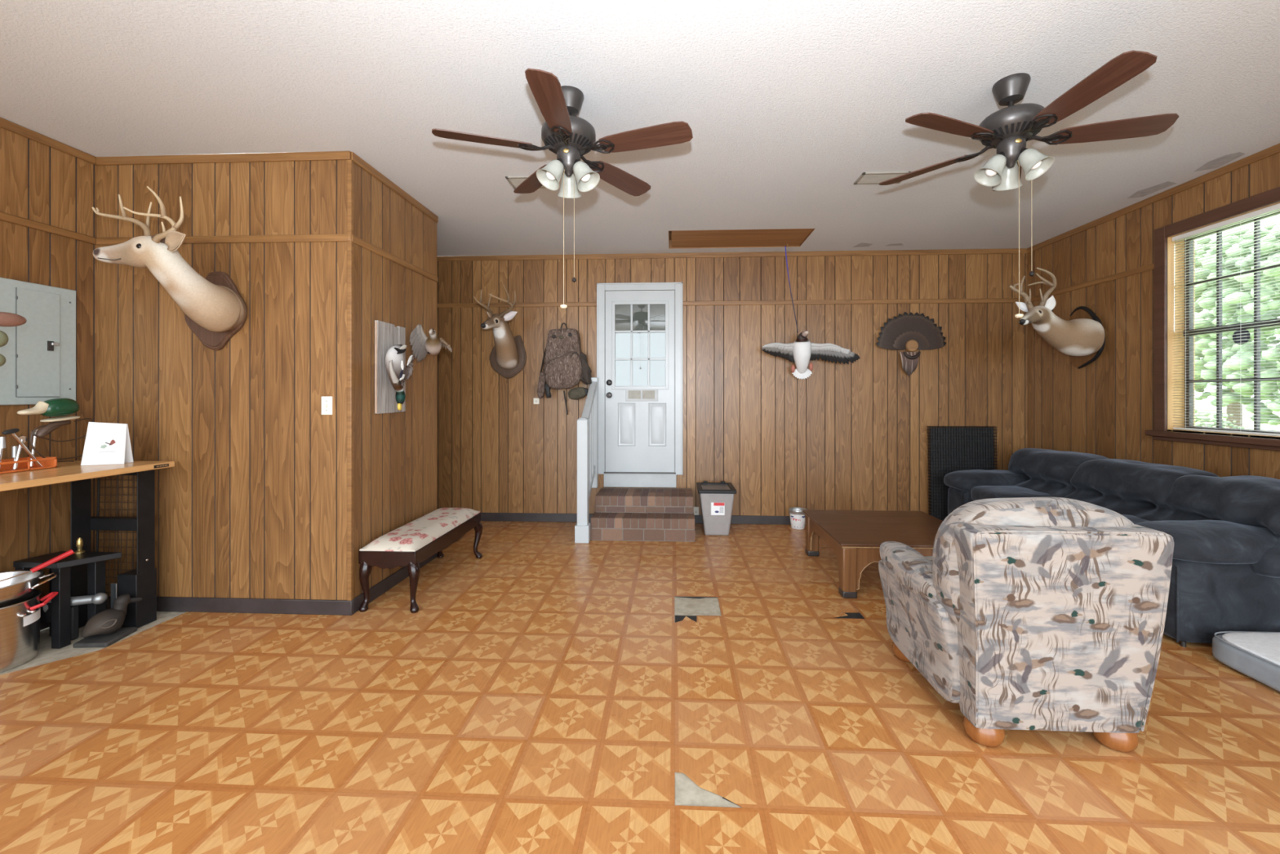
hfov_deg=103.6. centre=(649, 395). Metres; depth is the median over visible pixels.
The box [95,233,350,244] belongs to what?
trim
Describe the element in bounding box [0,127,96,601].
wall
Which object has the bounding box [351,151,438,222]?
trim
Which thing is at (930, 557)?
seat cushion
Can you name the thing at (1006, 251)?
trim
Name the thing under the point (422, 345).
duck
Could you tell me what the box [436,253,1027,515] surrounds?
wall
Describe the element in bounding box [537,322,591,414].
backpack
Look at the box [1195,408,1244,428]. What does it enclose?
tree
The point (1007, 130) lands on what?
ceiling fan
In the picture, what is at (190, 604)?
baseboard
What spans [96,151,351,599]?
wall
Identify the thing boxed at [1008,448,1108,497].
cushion
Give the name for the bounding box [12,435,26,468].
tool
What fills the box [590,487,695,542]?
brick steps
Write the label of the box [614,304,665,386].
window
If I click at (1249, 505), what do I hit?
cushion
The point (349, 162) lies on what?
trim
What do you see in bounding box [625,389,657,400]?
sign
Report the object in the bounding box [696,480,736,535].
storage bin
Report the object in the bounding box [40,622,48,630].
baseboard
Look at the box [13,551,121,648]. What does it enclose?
stand
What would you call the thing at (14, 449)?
tool
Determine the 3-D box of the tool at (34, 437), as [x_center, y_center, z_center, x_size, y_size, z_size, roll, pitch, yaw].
[-3.555,0.302,2.908,0.018,0.211,0.048,0,0,3]
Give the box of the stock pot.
[0,589,58,672]
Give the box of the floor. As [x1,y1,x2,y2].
[0,520,1279,853]
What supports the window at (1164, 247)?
in the wall at (1104, 407)
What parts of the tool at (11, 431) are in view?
handle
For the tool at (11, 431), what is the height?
0.231 m
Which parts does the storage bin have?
lid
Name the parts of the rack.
rack frame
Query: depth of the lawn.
29.22 m
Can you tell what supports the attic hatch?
attached to the ceiling
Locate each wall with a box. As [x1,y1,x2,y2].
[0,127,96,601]
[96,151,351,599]
[353,161,436,598]
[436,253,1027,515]
[1027,151,1279,479]
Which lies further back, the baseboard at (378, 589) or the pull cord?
the pull cord
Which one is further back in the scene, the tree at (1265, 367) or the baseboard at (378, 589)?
the tree at (1265, 367)
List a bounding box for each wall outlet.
[533,397,539,404]
[693,506,698,515]
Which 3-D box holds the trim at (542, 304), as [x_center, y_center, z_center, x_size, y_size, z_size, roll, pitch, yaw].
[-2.087,-1.027,5.740,2.996,0.048,0.012,0,0,3]
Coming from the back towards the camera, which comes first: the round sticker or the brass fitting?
the round sticker
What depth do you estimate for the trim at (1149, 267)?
4.49 m
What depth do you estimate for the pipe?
2.94 m
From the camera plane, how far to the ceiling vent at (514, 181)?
3.71 m
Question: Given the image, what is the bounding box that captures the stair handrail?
[574,377,598,543]
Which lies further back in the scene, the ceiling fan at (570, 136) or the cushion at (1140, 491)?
the cushion at (1140, 491)
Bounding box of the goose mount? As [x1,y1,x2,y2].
[761,330,859,379]
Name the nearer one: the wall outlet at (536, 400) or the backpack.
the backpack
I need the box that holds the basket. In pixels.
[17,397,93,462]
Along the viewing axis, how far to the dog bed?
2.57 m
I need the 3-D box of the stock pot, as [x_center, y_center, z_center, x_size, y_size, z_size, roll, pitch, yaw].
[-3.486,1.264,2.659,0.402,0.339,0.370,0,0,3]
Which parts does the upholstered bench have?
leg, leg, leg, leg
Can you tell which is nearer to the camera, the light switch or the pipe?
the pipe
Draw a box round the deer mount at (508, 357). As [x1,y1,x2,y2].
[473,285,526,378]
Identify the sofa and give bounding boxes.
[943,448,1279,647]
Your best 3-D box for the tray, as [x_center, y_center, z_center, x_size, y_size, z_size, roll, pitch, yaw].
[-3.534,0.388,2.721,0.180,0.062,0.400,0,0,3]
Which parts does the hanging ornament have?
long bulb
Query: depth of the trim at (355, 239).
3.73 m
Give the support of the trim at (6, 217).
attached to the wall at (39, 182)
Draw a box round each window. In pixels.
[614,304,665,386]
[1145,186,1279,450]
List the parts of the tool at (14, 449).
handle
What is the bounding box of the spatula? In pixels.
[0,549,74,582]
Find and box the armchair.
[878,497,1173,752]
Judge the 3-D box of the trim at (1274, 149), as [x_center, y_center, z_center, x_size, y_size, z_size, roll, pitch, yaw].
[3.911,-1.562,1.880,0.012,0.055,7.128,0,0,3]
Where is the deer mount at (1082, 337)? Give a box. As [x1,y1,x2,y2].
[1008,266,1105,368]
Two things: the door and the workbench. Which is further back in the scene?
the door
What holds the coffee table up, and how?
on the floor
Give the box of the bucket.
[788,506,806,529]
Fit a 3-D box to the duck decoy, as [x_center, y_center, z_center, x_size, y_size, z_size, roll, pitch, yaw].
[-3.185,1.296,2.972,0.169,0.203,0.239,0,0,3]
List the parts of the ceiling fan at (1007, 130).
fan blade, fan blade, lamp shade, light bulb, fan blade, lamp shade, pull chain, lamp shade, light bulb, fan blade, fan blade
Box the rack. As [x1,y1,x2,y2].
[95,475,136,608]
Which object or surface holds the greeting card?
on the workbench
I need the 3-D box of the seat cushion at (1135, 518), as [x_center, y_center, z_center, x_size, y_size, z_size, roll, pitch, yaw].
[3.370,0.950,3.458,0.726,0.176,0.585,0,0,3]
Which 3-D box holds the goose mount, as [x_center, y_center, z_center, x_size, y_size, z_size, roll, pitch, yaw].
[1.724,-0.428,5.362,1.052,0.509,0.298,0,0,3]
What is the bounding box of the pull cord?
[784,245,798,332]
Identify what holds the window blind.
attached to the window at (1164, 247)
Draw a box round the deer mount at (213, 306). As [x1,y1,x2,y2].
[91,186,247,350]
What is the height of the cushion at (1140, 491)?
0.507 m
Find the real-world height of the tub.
0.445 m
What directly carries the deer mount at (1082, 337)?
attached to the wall at (1104, 407)
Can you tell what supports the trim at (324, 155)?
attached to the wall at (252, 504)
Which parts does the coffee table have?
leg, leg, moulding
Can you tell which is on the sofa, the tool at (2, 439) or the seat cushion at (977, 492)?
the seat cushion at (977, 492)
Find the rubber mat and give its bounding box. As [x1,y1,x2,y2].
[72,626,137,648]
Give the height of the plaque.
0.658 m
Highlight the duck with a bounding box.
[408,324,452,362]
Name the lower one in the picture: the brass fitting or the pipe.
the pipe
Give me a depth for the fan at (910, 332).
5.46 m
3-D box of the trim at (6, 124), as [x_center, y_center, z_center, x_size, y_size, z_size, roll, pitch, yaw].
[-3.806,-1.562,1.019,0.012,0.055,4.673,0,0,3]
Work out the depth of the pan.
2.72 m
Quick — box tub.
[698,493,733,535]
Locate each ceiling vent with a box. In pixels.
[505,175,546,188]
[853,171,911,184]
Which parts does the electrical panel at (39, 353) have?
panel door, latch plate, latch lever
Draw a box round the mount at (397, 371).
[385,344,413,409]
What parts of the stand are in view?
leg, leg, leg, leg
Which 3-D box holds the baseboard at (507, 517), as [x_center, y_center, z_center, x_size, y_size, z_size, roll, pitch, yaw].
[-2.067,1.383,5.738,3.036,0.095,0.014,0,0,3]
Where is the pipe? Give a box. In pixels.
[42,592,107,639]
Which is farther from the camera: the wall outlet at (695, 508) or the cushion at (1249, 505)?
the wall outlet at (695, 508)
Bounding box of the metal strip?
[111,582,116,608]
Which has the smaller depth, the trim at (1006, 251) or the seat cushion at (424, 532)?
the seat cushion at (424, 532)
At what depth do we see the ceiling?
2.70 m
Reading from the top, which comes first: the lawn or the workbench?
the lawn
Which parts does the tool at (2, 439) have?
handle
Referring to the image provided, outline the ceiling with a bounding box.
[0,0,1279,256]
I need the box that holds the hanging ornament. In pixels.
[0,311,26,366]
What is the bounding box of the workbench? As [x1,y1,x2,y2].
[0,460,174,627]
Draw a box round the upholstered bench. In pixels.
[358,507,482,613]
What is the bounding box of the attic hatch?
[668,228,814,248]
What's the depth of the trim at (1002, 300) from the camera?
5.53 m
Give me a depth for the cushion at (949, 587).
2.09 m
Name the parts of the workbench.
leg, rail, leg, maker plate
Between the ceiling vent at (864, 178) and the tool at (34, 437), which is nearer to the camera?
the tool at (34, 437)
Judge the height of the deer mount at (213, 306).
0.888 m
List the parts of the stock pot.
pot handle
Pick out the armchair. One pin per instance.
(1024, 613)
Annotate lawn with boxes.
[1195,408,1279,431]
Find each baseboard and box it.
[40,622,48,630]
[105,595,352,615]
[352,551,437,613]
[480,512,593,522]
[693,515,791,524]
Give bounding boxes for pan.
[0,568,57,608]
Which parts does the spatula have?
handle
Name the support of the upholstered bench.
on the floor
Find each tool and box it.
[0,436,5,466]
[1,428,43,467]
[11,445,17,467]
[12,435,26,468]
[30,429,38,466]
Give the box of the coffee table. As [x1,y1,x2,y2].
[802,509,942,598]
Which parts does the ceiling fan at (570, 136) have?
fan blade, fan blade, fan blade, lamp shade, light bulb, pull chain, lamp shade, pull chain, light bulb, lamp shade, fan blade, fan blade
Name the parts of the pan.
pan handle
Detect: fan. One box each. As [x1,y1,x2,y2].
[431,67,693,308]
[875,311,946,375]
[879,50,1178,318]
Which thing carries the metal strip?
on the floor
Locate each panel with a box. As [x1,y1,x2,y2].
[0,277,75,404]
[926,426,997,520]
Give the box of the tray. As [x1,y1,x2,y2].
[0,457,57,474]
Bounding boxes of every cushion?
[359,507,479,551]
[924,555,932,562]
[932,497,1133,624]
[970,485,1052,500]
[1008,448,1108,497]
[1063,458,1218,520]
[1121,514,1149,524]
[1160,475,1279,577]
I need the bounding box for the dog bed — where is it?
[1212,631,1279,691]
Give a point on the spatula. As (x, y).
(70, 552)
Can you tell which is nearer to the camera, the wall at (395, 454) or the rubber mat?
the rubber mat
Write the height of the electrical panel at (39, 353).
0.729 m
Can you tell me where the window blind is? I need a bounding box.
[1172,203,1279,435]
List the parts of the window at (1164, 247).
sill, sash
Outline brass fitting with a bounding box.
[74,537,84,553]
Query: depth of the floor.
2.11 m
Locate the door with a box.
[596,282,682,487]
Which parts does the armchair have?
arm, panel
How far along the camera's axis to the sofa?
3.00 m
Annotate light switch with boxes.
[321,396,332,414]
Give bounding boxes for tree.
[1195,222,1279,425]
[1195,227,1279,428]
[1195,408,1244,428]
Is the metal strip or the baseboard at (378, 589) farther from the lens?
the baseboard at (378, 589)
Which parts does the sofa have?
arm, arm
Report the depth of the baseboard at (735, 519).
5.58 m
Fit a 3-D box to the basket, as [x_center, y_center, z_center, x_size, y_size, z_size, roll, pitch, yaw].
[-3.506,0.209,3.023,0.156,0.386,0.475,0,0,3]
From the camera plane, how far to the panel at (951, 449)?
5.41 m
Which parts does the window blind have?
ladder cord, head rail, rail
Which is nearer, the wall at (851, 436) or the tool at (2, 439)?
the tool at (2, 439)
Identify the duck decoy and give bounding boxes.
[80,593,142,638]
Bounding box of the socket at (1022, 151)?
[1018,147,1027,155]
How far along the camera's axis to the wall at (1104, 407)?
4.32 m
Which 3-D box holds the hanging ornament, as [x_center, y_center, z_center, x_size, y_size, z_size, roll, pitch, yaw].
[-3.446,-0.322,2.494,0.591,0.367,0.167,0,0,3]
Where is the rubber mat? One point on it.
(96, 641)
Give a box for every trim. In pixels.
[0,117,95,164]
[0,211,95,244]
[95,151,350,165]
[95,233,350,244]
[346,159,353,600]
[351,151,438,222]
[351,234,438,282]
[436,248,1026,261]
[436,302,596,307]
[682,297,1025,305]
[1026,142,1279,253]
[1031,263,1154,301]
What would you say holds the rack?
on the floor
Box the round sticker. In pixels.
[1232,328,1250,344]
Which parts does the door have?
knob, raised panel, sill, raised panel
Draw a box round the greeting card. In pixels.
[80,422,133,465]
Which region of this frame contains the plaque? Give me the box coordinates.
[374,320,405,413]
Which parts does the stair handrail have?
post, newel post, rail, rail, wall post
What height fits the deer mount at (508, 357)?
0.939 m
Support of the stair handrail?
on the floor

